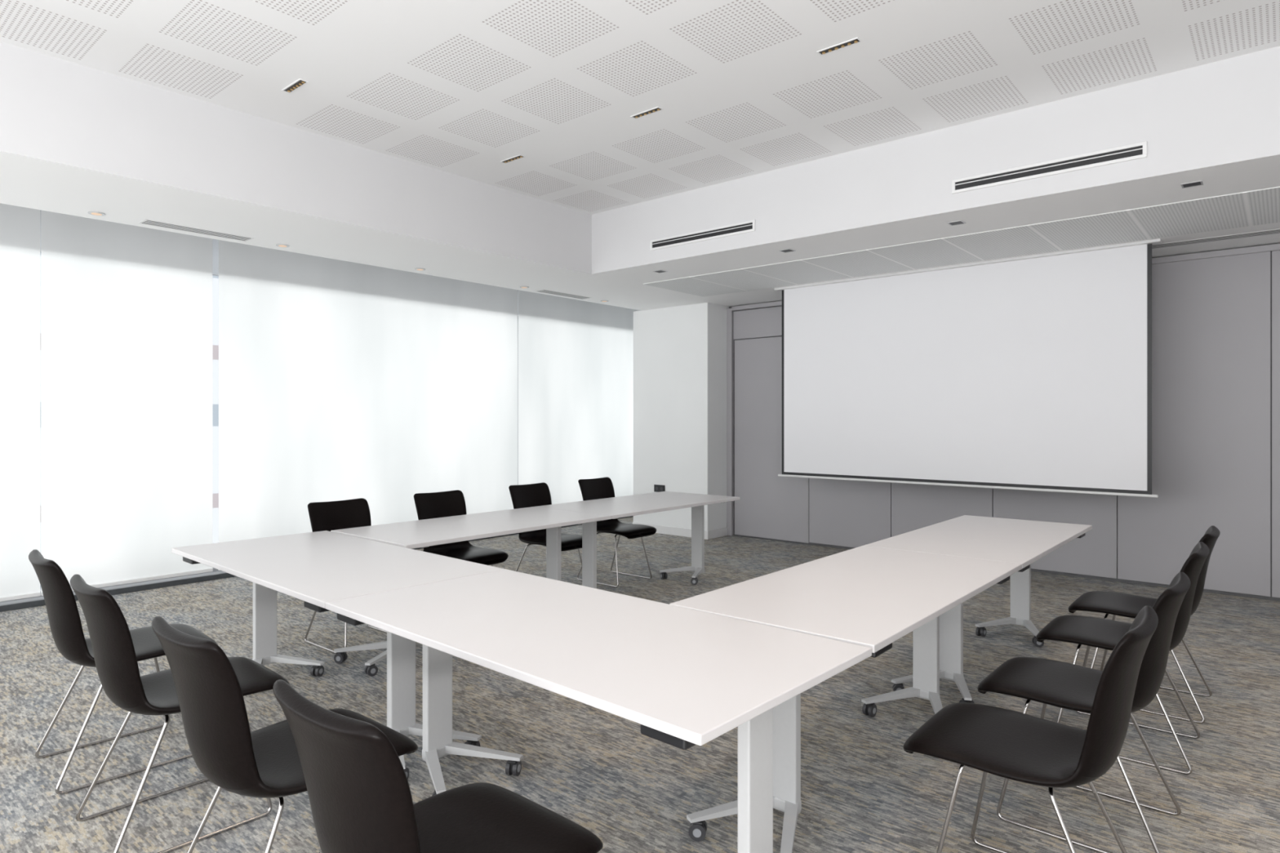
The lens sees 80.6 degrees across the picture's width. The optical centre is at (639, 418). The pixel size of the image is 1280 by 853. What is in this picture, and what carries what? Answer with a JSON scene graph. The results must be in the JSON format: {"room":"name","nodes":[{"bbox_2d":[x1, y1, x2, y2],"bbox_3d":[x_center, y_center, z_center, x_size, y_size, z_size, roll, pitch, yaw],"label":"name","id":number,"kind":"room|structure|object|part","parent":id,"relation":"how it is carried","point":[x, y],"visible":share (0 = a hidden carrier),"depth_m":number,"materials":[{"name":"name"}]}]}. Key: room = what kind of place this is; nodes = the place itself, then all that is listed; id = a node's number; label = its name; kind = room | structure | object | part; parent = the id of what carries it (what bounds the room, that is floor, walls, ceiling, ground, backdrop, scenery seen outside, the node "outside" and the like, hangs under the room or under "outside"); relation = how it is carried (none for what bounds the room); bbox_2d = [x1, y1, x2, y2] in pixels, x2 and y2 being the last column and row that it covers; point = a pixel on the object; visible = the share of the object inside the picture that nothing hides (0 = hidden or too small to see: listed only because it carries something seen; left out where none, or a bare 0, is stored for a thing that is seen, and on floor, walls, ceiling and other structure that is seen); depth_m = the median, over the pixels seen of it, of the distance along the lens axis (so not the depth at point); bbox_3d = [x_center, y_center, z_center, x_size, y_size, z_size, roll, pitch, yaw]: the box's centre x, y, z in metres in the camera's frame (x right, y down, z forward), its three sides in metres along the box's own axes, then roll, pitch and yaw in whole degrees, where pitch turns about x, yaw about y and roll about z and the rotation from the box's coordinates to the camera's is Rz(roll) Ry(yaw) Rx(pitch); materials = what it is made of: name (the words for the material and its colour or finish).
{"room":"conference room","nodes":[
{"label":"conference room","id":0,"kind":"room"},
{"bbox_2d":[40,209,518,315],"bbox_3d":[-3.329,-1.476,7.331,0.033,0.380,12.000,0,0,41],"label":"wall","id":1,"kind":"structure","parent":0,"point":[215,242],"depth_m":6.75,"materials":[{"name":"white paint"}]},
{"bbox_2d":[0,203,40,601],"bbox_3d":[-5.904,-0.186,4.283,0.060,3.100,3.980,0,0,41],"label":"roller blind","id":2,"kind":"object","parent":1,"relation":"attached to","point":[20,226],"visible":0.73,"depth_m":5.70,"materials":[{"name":"fabric"}]},
{"bbox_3d":[-5.904,1.349,4.283,0.024,0.030,3.980,0,0,41],"label":"rail","id":3,"kind":"part","parent":2,"relation":"part of","materials":[{"name":"white metal"}]},
{"bbox_2d":[87,211,105,215],"bbox_3d":[-3.640,-1.372,5.050,0.096,0.008,0.096,0,0,41],"label":"recessed light","id":4,"kind":"object","parent":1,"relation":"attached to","point":[95,213],"visible":1,"depth_m":5.04,"materials":[{"name":"metal"}]},
{"bbox_2d":[40,209,213,595],"bbox_3d":[-4.209,-0.186,6.261,0.060,3.100,1.220,0,0,41],"label":"roller blind","id":5,"kind":"object","parent":1,"relation":"attached to","point":[126,309],"visible":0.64,"depth_m":6.21,"materials":[{"name":"fabric"}]},
{"bbox_3d":[-4.209,1.349,6.261,0.024,0.030,1.220,0,0,41],"label":"rail","id":6,"kind":"part","parent":5,"relation":"part of","materials":[{"name":"white metal"}]},
{"bbox_2d":[138,218,253,241],"bbox_3d":[-3.233,-1.375,5.524,0.150,0.003,0.720,0,0,41],"label":"air vent","id":7,"kind":"object","parent":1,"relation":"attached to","point":[149,222],"visible":1,"depth_m":5.49,"materials":[{"name":"white metal"}]},
{"bbox_2d":[275,244,289,247],"bbox_3d":[-2.837,-1.372,5.987,0.096,0.008,0.096,0,0,41],"label":"recessed light","id":8,"kind":"object","parent":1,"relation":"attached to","point":[277,245],"visible":1,"depth_m":5.98,"materials":[{"name":"metal"}]},
{"bbox_2d":[217,240,517,570],"bbox_3d":[-2.652,-0.186,8.078,0.060,3.100,3.465,0,0,41],"label":"roller blind","id":9,"kind":"object","parent":1,"relation":"attached to","point":[339,380],"visible":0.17,"depth_m":7.76,"materials":[{"name":"fabric"}]},
{"bbox_2d":[0,40,740,310],"bbox_3d":[-2.584,-1.708,6.758,2.680,0.665,12.100,0,0,41],"label":"soffit","id":10,"kind":"object","parent":1,"relation":"attached to","point":[77,140],"depth_m":5.04,"materials":[{"name":"paint"}]},
{"bbox_2d":[414,267,425,271],"bbox_3d":[-2.023,-1.372,6.936,0.096,0.008,0.096,0,0,41],"label":"recessed light","id":11,"kind":"object","parent":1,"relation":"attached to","point":[415,268],"visible":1,"depth_m":6.91,"materials":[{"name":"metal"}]},
{"bbox_2d":[534,289,591,299],"bbox_3d":[-0.842,-1.375,8.361,0.150,0.003,0.720,0,0,41],"label":"air vent","id":12,"kind":"object","parent":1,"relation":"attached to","point":[548,291],"visible":1,"depth_m":8.34,"materials":[{"name":"white metal"}]},
{"bbox_2d":[518,289,641,504],"bbox_3d":[-0.467,-0.186,10.626,0.060,3.100,3.232,0,0,41],"label":"roller blind","id":13,"kind":"object","parent":1,"relation":"attached to","point":[575,357],"visible":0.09,"depth_m":10.12,"materials":[{"name":"fabric"}]},
{"bbox_2d":[0,516,1279,852],"bbox_3d":[0.093,1.484,4.464,9.670,0.100,12.100,0,0,41],"label":"floor","id":14,"kind":"structure","parent":0,"point":[594,768],"depth_m":3.31,"materials":[{"name":"carpet"}]},
{"bbox_2d":[0,567,221,602],"bbox_3d":[-4.778,-0.166,6.104,0.060,3.200,2.750,0,0,41],"label":"window","id":15,"kind":"structure","parent":14,"relation":"on","point":[215,570],"depth_m":6.57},
{"bbox_2d":[28,549,217,794],"bbox_3d":[-2.192,0.988,3.206,0.491,0.889,0.624,0,0,43],"label":"chair","id":16,"kind":"object","parent":14,"relation":"on","point":[64,617],"visible":0.62,"depth_m":2.97,"materials":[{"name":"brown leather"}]},
{"bbox_3d":[-2.352,0.755,3.037,0.423,0.424,0.158,0,0,43],"label":"backrest","id":17,"kind":"part","parent":16,"relation":"part of","materials":[{"name":"brown leather"}]},
{"bbox_3d":[-2.300,1.213,3.280,0.198,0.439,0.498,0,0,43],"label":"leg","id":18,"kind":"part","parent":16,"relation":"part of","materials":[{"name":"silver metal"}]},
{"bbox_3d":[-2.113,1.213,3.102,0.198,0.439,0.498,0,0,43],"label":"leg","id":19,"kind":"part","parent":16,"relation":"part of","materials":[{"name":"silver metal"}]},
{"bbox_3d":[-2.156,0.974,3.244,0.491,0.097,0.519,0,0,43],"label":"seat","id":20,"kind":"part","parent":16,"relation":"part of","materials":[{"name":"brown leather"}]},
{"bbox_2d":[70,573,289,852],"bbox_3d":[-1.650,0.988,2.716,0.491,0.889,0.624,0,0,42],"label":"chair","id":21,"kind":"object","parent":14,"relation":"on","point":[154,694],"visible":0.7,"depth_m":2.49,"materials":[{"name":"brown leather"}]},
{"bbox_3d":[-1.808,0.755,2.543,0.423,0.424,0.158,0,0,42],"label":"backrest","id":22,"kind":"part","parent":21,"relation":"part of","materials":[{"name":"brown leather"}]},
{"bbox_3d":[-1.760,1.213,2.787,0.198,0.439,0.498,0,0,42],"label":"leg","id":23,"kind":"part","parent":21,"relation":"part of","materials":[{"name":"silver metal"}]},
{"bbox_3d":[-1.569,1.213,2.613,0.198,0.439,0.498,0,0,42],"label":"leg","id":24,"kind":"part","parent":21,"relation":"part of","materials":[{"name":"silver metal"}]},
{"bbox_3d":[-1.615,0.974,2.755,0.491,0.097,0.519,0,0,42],"label":"seat","id":25,"kind":"part","parent":21,"relation":"part of","materials":[{"name":"brown leather"}]},
{"bbox_2d":[151,616,417,852],"bbox_3d":[-1.012,0.988,2.169,0.491,0.889,0.624,0,0,40],"label":"chair","id":26,"kind":"object","parent":14,"relation":"on","point":[264,762],"visible":0.69,"depth_m":1.93,"materials":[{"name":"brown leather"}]},
{"bbox_3d":[-1.162,0.755,1.990,0.423,0.424,0.158,0,0,40],"label":"backrest","id":27,"kind":"part","parent":26,"relation":"part of","materials":[{"name":"brown leather"}]},
{"bbox_3d":[-1.124,1.213,2.236,0.198,0.439,0.498,0,0,40],"label":"leg","id":28,"kind":"part","parent":26,"relation":"part of","materials":[{"name":"silver metal"}]},
{"bbox_3d":[-0.927,1.213,2.070,0.198,0.439,0.498,0,0,40],"label":"leg","id":29,"kind":"part","parent":26,"relation":"part of","materials":[{"name":"silver metal"}]},
{"bbox_3d":[-0.978,0.974,2.209,0.491,0.097,0.519,0,0,40],"label":"seat","id":30,"kind":"part","parent":26,"relation":"part of","materials":[{"name":"brown leather"}]},
{"bbox_2d":[0,515,633,612],"bbox_3d":[-3.330,1.411,7.332,0.140,0.045,12.000,0,0,41],"label":"baseboard","id":31,"kind":"structure","parent":14,"relation":"on","point":[34,602],"depth_m":6.33,"materials":[{"name":"grey metal"}]},
{"bbox_2d":[171,530,505,779],"bbox_3d":[-1.515,1.064,3.713,1.922,0.740,0.850,0,0,42],"label":"conference table","id":32,"kind":"object","parent":14,"relation":"on","point":[317,568],"visible":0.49,"depth_m":3.51,"materials":[{"name":"white laminate"}]},
{"bbox_3d":[-2.360,0.740,3.991,0.140,0.040,0.070,0,0,42],"label":"tilt lever","id":33,"kind":"part","parent":32,"relation":"part of","materials":[{"name":"black plastic"}]},
{"bbox_3d":[-1.280,0.740,3.016,0.140,0.040,0.070,0,0,42],"label":"tilt lever","id":34,"kind":"part","parent":32,"relation":"part of","materials":[{"name":"black plastic"}]},
{"bbox_2d":[304,497,386,653],"bbox_3d":[-1.799,0.988,4.834,0.624,0.889,0.491,0,0,39],"label":"chair","id":35,"kind":"object","parent":14,"relation":"on","point":[329,516],"visible":0.28,"depth_m":4.98,"materials":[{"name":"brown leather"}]},
{"bbox_3d":[-1.897,1.213,4.748,0.498,0.439,0.198,0,0,39],"label":"leg","id":36,"kind":"part","parent":35,"relation":"part of","materials":[{"name":"silver metal"}]},
{"bbox_3d":[-1.979,0.755,4.983,0.158,0.424,0.423,0,0,39],"label":"backrest","id":37,"kind":"part","parent":35,"relation":"part of","materials":[{"name":"brown leather"}]},
{"bbox_3d":[-1.733,1.213,4.947,0.498,0.439,0.198,0,0,39],"label":"leg","id":38,"kind":"part","parent":35,"relation":"part of","materials":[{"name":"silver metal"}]},
{"bbox_2d":[272,680,603,852],"bbox_3d":[-0.434,0.988,1.660,0.491,0.889,0.624,0,0,41],"label":"chair","id":39,"kind":"object","parent":14,"relation":"on","point":[357,786],"visible":1,"depth_m":1.47,"materials":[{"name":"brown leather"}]},
{"bbox_3d":[-0.586,0.755,1.483,0.423,0.424,0.158,0,0,41],"label":"backrest","id":40,"kind":"part","parent":39,"relation":"part of","materials":[{"name":"brown leather"}]},
{"bbox_3d":[-0.400,0.974,1.700,0.491,0.097,0.519,0,0,41],"label":"seat","id":41,"kind":"part","parent":39,"relation":"part of","materials":[{"name":"brown leather"}]},
{"bbox_2d":[413,489,508,566],"bbox_3d":[-1.298,0.988,5.419,0.624,0.889,0.491,0,0,42],"label":"chair","id":42,"kind":"object","parent":14,"relation":"on","point":[451,503],"visible":0.6,"depth_m":5.51,"materials":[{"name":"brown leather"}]},
{"bbox_3d":[-1.472,0.755,5.575,0.158,0.424,0.423,0,0,42],"label":"backrest","id":43,"kind":"part","parent":42,"relation":"part of","materials":[{"name":"brown leather"}]},
{"bbox_3d":[-1.258,0.974,5.384,0.519,0.097,0.491,0,0,42],"label":"seat","id":44,"kind":"part","parent":42,"relation":"part of","materials":[{"name":"brown leather"}]},
{"bbox_2d":[330,506,611,676],"bbox_3d":[-1.100,1.064,4.986,0.840,0.740,1.777,0,0,41],"label":"conference table","id":45,"kind":"object","parent":14,"relation":"on","point":[424,533],"visible":0.58,"depth_m":4.85,"materials":[{"name":"white laminate"}]},
{"bbox_2d":[517,315,518,484],"bbox_3d":[-2.744,-0.166,8.476,0.060,3.200,3.500,0,0,41],"label":"window","id":46,"kind":"structure","parent":14,"relation":"on","point":[517,316],"depth_m":9.78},
{"bbox_2d":[508,482,582,571],"bbox_3d":[-0.725,0.988,6.087,0.624,0.889,0.491,0,0,41],"label":"chair","id":47,"kind":"object","parent":14,"relation":"on","point":[535,495],"visible":0.53,"depth_m":6.16,"materials":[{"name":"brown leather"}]},
{"bbox_3d":[-0.825,1.213,6.003,0.498,0.439,0.198,0,0,41],"label":"leg","id":48,"kind":"part","parent":47,"relation":"part of","materials":[{"name":"silver metal"}]},
{"bbox_3d":[-0.902,0.755,6.239,0.158,0.424,0.423,0,0,41],"label":"backrest","id":49,"kind":"part","parent":47,"relation":"part of","materials":[{"name":"brown leather"}]},
{"bbox_3d":[-0.685,0.974,6.053,0.519,0.097,0.491,0,0,41],"label":"seat","id":50,"kind":"part","parent":47,"relation":"part of","materials":[{"name":"brown leather"}]},
{"bbox_3d":[-0.657,1.213,6.199,0.498,0.439,0.198,0,0,41],"label":"leg","id":51,"kind":"part","parent":47,"relation":"part of","materials":[{"name":"silver metal"}]},
{"bbox_2d":[325,568,871,852],"bbox_3d":[-0.176,1.064,2.503,1.962,0.740,0.850,0,0,42],"label":"conference table","id":52,"kind":"object","parent":14,"relation":"on","point":[690,677],"visible":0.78,"depth_m":2.29,"materials":[{"name":"white laminate"}]},
{"bbox_3d":[-1.072,0.740,2.828,0.140,0.040,0.070,0,0,42],"label":"tilt lever","id":53,"kind":"part","parent":52,"relation":"part of","materials":[{"name":"black plastic"}]},
{"bbox_3d":[0.074,0.740,1.792,0.140,0.040,0.070,0,0,42],"label":"tilt lever","id":54,"kind":"part","parent":52,"relation":"part of","materials":[{"name":"black plastic"}]},
{"bbox_2d":[577,476,656,587],"bbox_3d":[-0.211,0.988,6.687,0.624,0.889,0.491,0,0,41],"label":"chair","id":55,"kind":"object","parent":14,"relation":"on","point":[602,487],"visible":0.81,"depth_m":6.73,"materials":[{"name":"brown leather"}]},
{"bbox_3d":[-0.388,0.755,6.839,0.158,0.424,0.423,0,0,41],"label":"backrest","id":56,"kind":"part","parent":55,"relation":"part of","materials":[{"name":"brown leather"}]},
{"bbox_3d":[-0.311,1.213,6.603,0.498,0.439,0.198,0,0,41],"label":"leg","id":57,"kind":"part","parent":55,"relation":"part of","materials":[{"name":"silver metal"}]},
{"bbox_3d":[-0.171,0.974,6.653,0.519,0.097,0.491,0,0,41],"label":"seat","id":58,"kind":"part","parent":55,"relation":"part of","materials":[{"name":"brown leather"}]},
{"bbox_3d":[-0.143,1.213,6.799,0.498,0.439,0.198,0,0,41],"label":"leg","id":59,"kind":"part","parent":55,"relation":"part of","materials":[{"name":"silver metal"}]},
{"bbox_2d":[535,491,739,588],"bbox_3d":[-0.026,1.064,6.239,0.840,0.740,1.817,0,0,41],"label":"conference table","id":60,"kind":"object","parent":14,"relation":"on","point":[648,503],"visible":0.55,"depth_m":6.17,"materials":[{"name":"white laminate"}]},
{"bbox_2d":[669,545,1022,852],"bbox_3d":[0.912,1.064,3.150,0.800,0.740,1.876,0,0,41],"label":"conference table","id":61,"kind":"object","parent":14,"relation":"on","point":[873,597],"visible":0.8,"depth_m":2.92,"materials":[{"name":"white laminate"}]},
{"bbox_3d":[0.764,0.740,2.462,0.070,0.040,0.140,0,0,41],"label":"tilt lever","id":62,"kind":"part","parent":61,"relation":"part of","materials":[{"name":"black plastic"}]},
{"bbox_3d":[1.674,0.740,3.524,0.070,0.040,0.140,0,0,41],"label":"tilt lever","id":63,"kind":"part","parent":61,"relation":"part of","materials":[{"name":"black plastic"}]},
{"bbox_2d":[864,515,1092,703],"bbox_3d":[2.041,1.064,4.467,0.800,0.740,1.827,0,0,41],"label":"conference table","id":64,"kind":"object","parent":14,"relation":"on","point":[1024,542],"visible":0.76,"depth_m":4.31,"materials":[{"name":"white laminate"}]},
{"bbox_3d":[1.909,0.740,3.797,0.070,0.040,0.140,0,0,41],"label":"tilt lever","id":65,"kind":"part","parent":64,"relation":"part of","materials":[{"name":"black plastic"}]},
{"bbox_2d":[902,605,1158,852],"bbox_3d":[1.149,0.988,2.229,0.624,0.889,0.491,0,0,40],"label":"chair","id":66,"kind":"object","parent":14,"relation":"on","point":[1011,744],"visible":1,"depth_m":2.14,"materials":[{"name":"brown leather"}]},
{"bbox_3d":[1.109,0.974,2.263,0.519,0.097,0.491,0,0,40],"label":"seat","id":67,"kind":"part","parent":66,"relation":"part of","materials":[{"name":"brown leather"}]},
{"bbox_3d":[1.082,1.213,2.117,0.498,0.439,0.198,0,0,40],"label":"leg","id":68,"kind":"part","parent":66,"relation":"part of","materials":[{"name":"silver metal"}]},
{"bbox_3d":[1.248,1.213,2.314,0.498,0.439,0.198,0,0,40],"label":"leg","id":69,"kind":"part","parent":66,"relation":"part of","materials":[{"name":"silver metal"}]},
{"bbox_3d":[1.328,0.755,2.079,0.158,0.424,0.423,0,0,40],"label":"backrest","id":70,"kind":"part","parent":66,"relation":"part of","materials":[{"name":"brown leather"}]},
{"bbox_2d":[977,572,1190,852],"bbox_3d":[1.594,0.988,2.717,0.624,0.889,0.491,0,0,41],"label":"chair","id":71,"kind":"object","parent":14,"relation":"on","point":[1067,686],"visible":0.78,"depth_m":2.63,"materials":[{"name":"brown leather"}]},
{"bbox_3d":[1.554,0.974,2.751,0.519,0.097,0.491,0,0,41],"label":"seat","id":72,"kind":"part","parent":71,"relation":"part of","materials":[{"name":"brown leather"}]},
{"bbox_3d":[1.525,1.213,2.606,0.498,0.439,0.198,0,0,41],"label":"leg","id":73,"kind":"part","parent":71,"relation":"part of","materials":[{"name":"silver metal"}]},
{"bbox_3d":[1.694,1.213,2.800,0.498,0.439,0.198,0,0,41],"label":"leg","id":74,"kind":"part","parent":71,"relation":"part of","materials":[{"name":"silver metal"}]},
{"bbox_3d":[1.770,0.755,2.563,0.158,0.424,0.423,0,0,41],"label":"backrest","id":75,"kind":"part","parent":71,"relation":"part of","materials":[{"name":"brown leather"}]},
{"bbox_2d":[1035,542,1209,774],"bbox_3d":[2.147,0.988,3.362,0.624,0.889,0.491,0,0,40],"label":"chair","id":76,"kind":"object","parent":14,"relation":"on","point":[1099,633],"visible":0.7,"depth_m":3.30,"materials":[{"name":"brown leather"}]},
{"bbox_3d":[2.107,0.974,3.396,0.519,0.097,0.491,0,0,40],"label":"seat","id":77,"kind":"part","parent":76,"relation":"part of","materials":[{"name":"brown leather"}]},
{"bbox_3d":[2.080,1.213,3.250,0.498,0.439,0.198,0,0,40],"label":"leg","id":78,"kind":"part","parent":76,"relation":"part of","materials":[{"name":"silver metal"}]},
{"bbox_3d":[2.246,1.213,3.448,0.498,0.439,0.198,0,0,40],"label":"leg","id":79,"kind":"part","parent":76,"relation":"part of","materials":[{"name":"silver metal"}]},
{"bbox_3d":[2.326,0.755,3.212,0.158,0.424,0.423,0,0,40],"label":"backrest","id":80,"kind":"part","parent":76,"relation":"part of","materials":[{"name":"brown leather"}]},
{"bbox_2d":[1067,525,1220,723],"bbox_3d":[2.583,0.988,3.871,0.624,0.889,0.491,0,0,41],"label":"chair","id":81,"kind":"object","parent":14,"relation":"on","point":[1125,605],"visible":0.58,"depth_m":3.83,"materials":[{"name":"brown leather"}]},
{"bbox_3d":[2.543,0.974,3.905,0.519,0.097,0.491,0,0,41],"label":"seat","id":82,"kind":"part","parent":81,"relation":"part of","materials":[{"name":"brown leather"}]},
{"bbox_3d":[2.515,1.213,3.759,0.498,0.439,0.198,0,0,41],"label":"leg","id":83,"kind":"part","parent":81,"relation":"part of","materials":[{"name":"silver metal"}]},
{"bbox_3d":[2.683,1.213,3.955,0.498,0.439,0.198,0,0,41],"label":"leg","id":84,"kind":"part","parent":81,"relation":"part of","materials":[{"name":"silver metal"}]},
{"bbox_3d":[2.760,0.755,3.719,0.158,0.424,0.423,0,0,41],"label":"backrest","id":85,"kind":"part","parent":81,"relation":"part of","materials":[{"name":"brown leather"}]},
{"bbox_2d":[0,0,1279,214],"bbox_3d":[-0.342,-1.991,2.137,7.300,0.100,8.000,0,0,41],"label":"ceiling","id":86,"kind":"structure","parent":0,"point":[743,88],"depth_m":4.15,"materials":[{"name":"white paint"}]},
{"bbox_2d":[281,78,308,93],"bbox_3d":[-2.012,-1.940,4.398,0.230,0.010,0.052,0,0,41],"label":"recessed light","id":87,"kind":"object","parent":86,"relation":"in","point":[300,82],"visible":1,"depth_m":4.39,"materials":[{"name":"white metal"}]},
{"bbox_2d":[500,154,525,163],"bbox_3d":[-0.951,-1.940,5.636,0.230,0.010,0.052,0,0,41],"label":"recessed light","id":88,"kind":"object","parent":86,"relation":"in","point":[517,157],"visible":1,"depth_m":5.63,"materials":[{"name":"white metal"}]},
{"bbox_2d":[630,106,663,119],"bbox_3d":[0.043,-1.940,4.783,0.230,0.010,0.052,0,0,41],"label":"recessed light","id":89,"kind":"object","parent":86,"relation":"in","point":[653,110],"visible":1,"depth_m":4.78,"materials":[{"name":"white metal"}]},
{"bbox_2d":[816,36,862,55],"bbox_3d":[1.038,-1.940,3.931,0.230,0.010,0.052,0,0,41],"label":"recessed light","id":90,"kind":"object","parent":86,"relation":"in","point":[840,46],"visible":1,"depth_m":3.93,"materials":[{"name":"white metal"}]},
{"bbox_2d":[633,302,728,530],"bbox_3d":[1.037,0.029,10.115,1.170,2.810,2.090,0,0,41],"label":"wall","id":91,"kind":"structure","parent":0,"point":[680,352],"depth_m":9.21,"materials":[{"name":"paint"}]},
{"bbox_2d":[653,484,665,492],"bbox_3d":[0.242,0.874,9.410,0.170,0.090,0.015,0,0,41],"label":"wall socket","id":92,"kind":"object","parent":91,"relation":"attached to","point":[657,488],"visible":0.91,"depth_m":9.41,"materials":[{"name":"black plastic"}]},
{"bbox_2d":[632,522,727,539],"bbox_3d":[0.496,1.384,9.477,1.188,0.100,0.443,0,0,41],"label":"baseboard","id":93,"kind":"structure","parent":91,"relation":"attached to","point":[713,534],"depth_m":9.19,"materials":[{"name":"white metal"}]},
{"bbox_2d":[643,186,1279,296],"bbox_3d":[3.021,-1.373,5.814,6.980,0.006,1.040,0,0,41],"label":"ceiling","id":94,"kind":"structure","parent":0,"point":[1259,206],"depth_m":5.88,"materials":[{"name":"white paint"}]},
{"bbox_2d":[728,243,1279,601],"bbox_3d":[3.890,0.029,7.005,7.210,2.810,0.180,0,0,41],"label":"wall","id":95,"kind":"structure","parent":0,"point":[1117,580],"depth_m":6.63,"materials":[{"name":"grey paint"}]},
{"bbox_2d":[652,269,667,272],"bbox_3d":[0.189,-1.374,7.043,0.100,0.004,0.100,0,0,41],"label":"recessed light","id":96,"kind":"object","parent":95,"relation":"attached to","point":[660,270],"visible":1,"depth_m":7.04,"materials":[{"name":"metal"}]},
{"bbox_2d":[649,219,755,250],"bbox_3d":[0.504,-1.536,6.343,1.080,0.090,0.012,0,0,41],"label":"air vent","id":97,"kind":"object","parent":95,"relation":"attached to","point":[748,226],"visible":1,"depth_m":6.31,"materials":[{"name":"white metal"}]},
{"bbox_2d":[733,306,782,339],"bbox_3d":[1.534,-1.136,8.889,1.013,0.340,0.025,0,0,41],"label":"wall panel","id":98,"kind":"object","parent":95,"relation":"attached to","point":[766,322],"depth_m":8.98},
{"bbox_2d":[734,336,809,542],"bbox_3d":[1.540,0.230,8.884,0.996,2.368,0.025,0,0,41],"label":"wall panel","id":99,"kind":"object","parent":95,"relation":"in","point":[770,505],"depth_m":8.95,"materials":[{"name":"white paint"}]},
{"bbox_2d":[778,248,795,253],"bbox_3d":[1.206,-1.374,6.171,0.100,0.004,0.100,0,0,41],"label":"recessed light","id":100,"kind":"object","parent":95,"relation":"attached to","point":[789,250],"visible":1,"depth_m":6.17,"materials":[{"name":"metal"}]},
{"bbox_2d":[808,478,891,547],"bbox_3d":[2.284,0.039,8.246,0.948,2.730,0.025,0,0,41],"label":"wall panel","id":101,"kind":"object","parent":95,"relation":"attached to","point":[842,513],"depth_m":8.23,"materials":[{"name":"white paint"}]},
{"bbox_2d":[591,45,1279,305],"bbox_3d":[3.129,-1.708,5.971,7.020,0.665,2.840,0,0,41],"label":"ceiling bulkhead","id":102,"kind":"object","parent":95,"relation":"attached to","point":[1217,123],"depth_m":5.04,"materials":[{"name":"paint"}]},
{"bbox_2d":[891,482,992,537],"bbox_3d":[3.028,0.039,7.609,0.998,2.730,0.025,0,0,41],"label":"wall panel","id":103,"kind":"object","parent":95,"relation":"attached to","point":[913,506],"depth_m":7.66,"materials":[{"name":"white paint"}]},
{"bbox_2d":[946,220,965,226],"bbox_3d":[2.223,-1.374,5.299,0.100,0.004,0.100,0,0,41],"label":"recessed light","id":104,"kind":"object","parent":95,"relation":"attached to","point":[957,222],"visible":1,"depth_m":5.30,"materials":[{"name":"metal"}]},
{"bbox_2d":[774,238,1162,497],"bbox_3d":[2.732,-0.383,6.898,3.370,1.986,0.110,0,0,41],"label":"projection screen","id":105,"kind":"object","parent":95,"relation":"hanging from","point":[1033,372],"visible":1,"depth_m":6.65,"materials":[{"name":"white fabric"}]},
{"bbox_2d":[726,243,1279,536],"bbox_3d":[3.815,0.034,6.918,7.210,2.800,0.050,0,0,41],"label":"trim","id":106,"kind":"structure","parent":95,"relation":"attached to","point":[730,312],"depth_m":9.20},
{"bbox_2d":[951,141,1146,193],"bbox_3d":[2.480,-1.536,4.649,1.080,0.090,0.012,0,0,41],"label":"air vent","id":107,"kind":"object","parent":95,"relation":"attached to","point":[1137,150],"visible":1,"depth_m":4.61,"materials":[{"name":"white metal"}]},
{"bbox_2d":[993,488,1116,578],"bbox_3d":[3.799,0.039,6.948,1.018,2.730,0.025,0,0,41],"label":"wall panel","id":108,"kind":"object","parent":95,"relation":"attached to","point":[1095,553],"depth_m":6.82,"materials":[{"name":"grey paint"}]},
{"bbox_2d":[1180,180,1203,188],"bbox_3d":[3.241,-1.374,4.426,0.100,0.004,0.100,0,0,41],"label":"recessed light","id":109,"kind":"object","parent":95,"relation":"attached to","point":[1199,183],"visible":1,"depth_m":4.42,"materials":[{"name":"metal"}]},
{"bbox_2d":[1117,251,1271,596],"bbox_3d":[4.581,0.039,6.278,1.028,2.730,0.025,0,0,41],"label":"wall panel","id":110,"kind":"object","parent":95,"relation":"attached to","point":[1211,317],"depth_m":6.18,"materials":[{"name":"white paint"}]},
{"bbox_2d":[1151,228,1279,248],"bbox_3d":[4.642,-1.375,5.570,1.600,0.003,0.160,0,0,41],"label":"trim","id":111,"kind":"structure","parent":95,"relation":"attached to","point":[1273,231],"depth_m":5.76,"materials":[{"name":"white metal"}]},
{"bbox_2d":[1271,250,1279,597],"bbox_3d":[5.361,0.039,5.609,1.013,2.730,0.025,0,0,41],"label":"wall panel","id":112,"kind":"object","parent":95,"relation":"attached to","point":[1275,254],"depth_m":5.92,"materials":[{"name":"grey paint"}]},
{"label":"outside","id":113,"kind":"structure","parent":0,"visible":0},
{"bbox_2d":[40,252,218,590],"bbox_3d":[-22.887,2.434,30.153,6.000,22.000,28.000,0,0,41],"label":"neighbouring building","id":114,"kind":"structure","parent":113,"point":[215,278],"depth_m":31.52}
]}

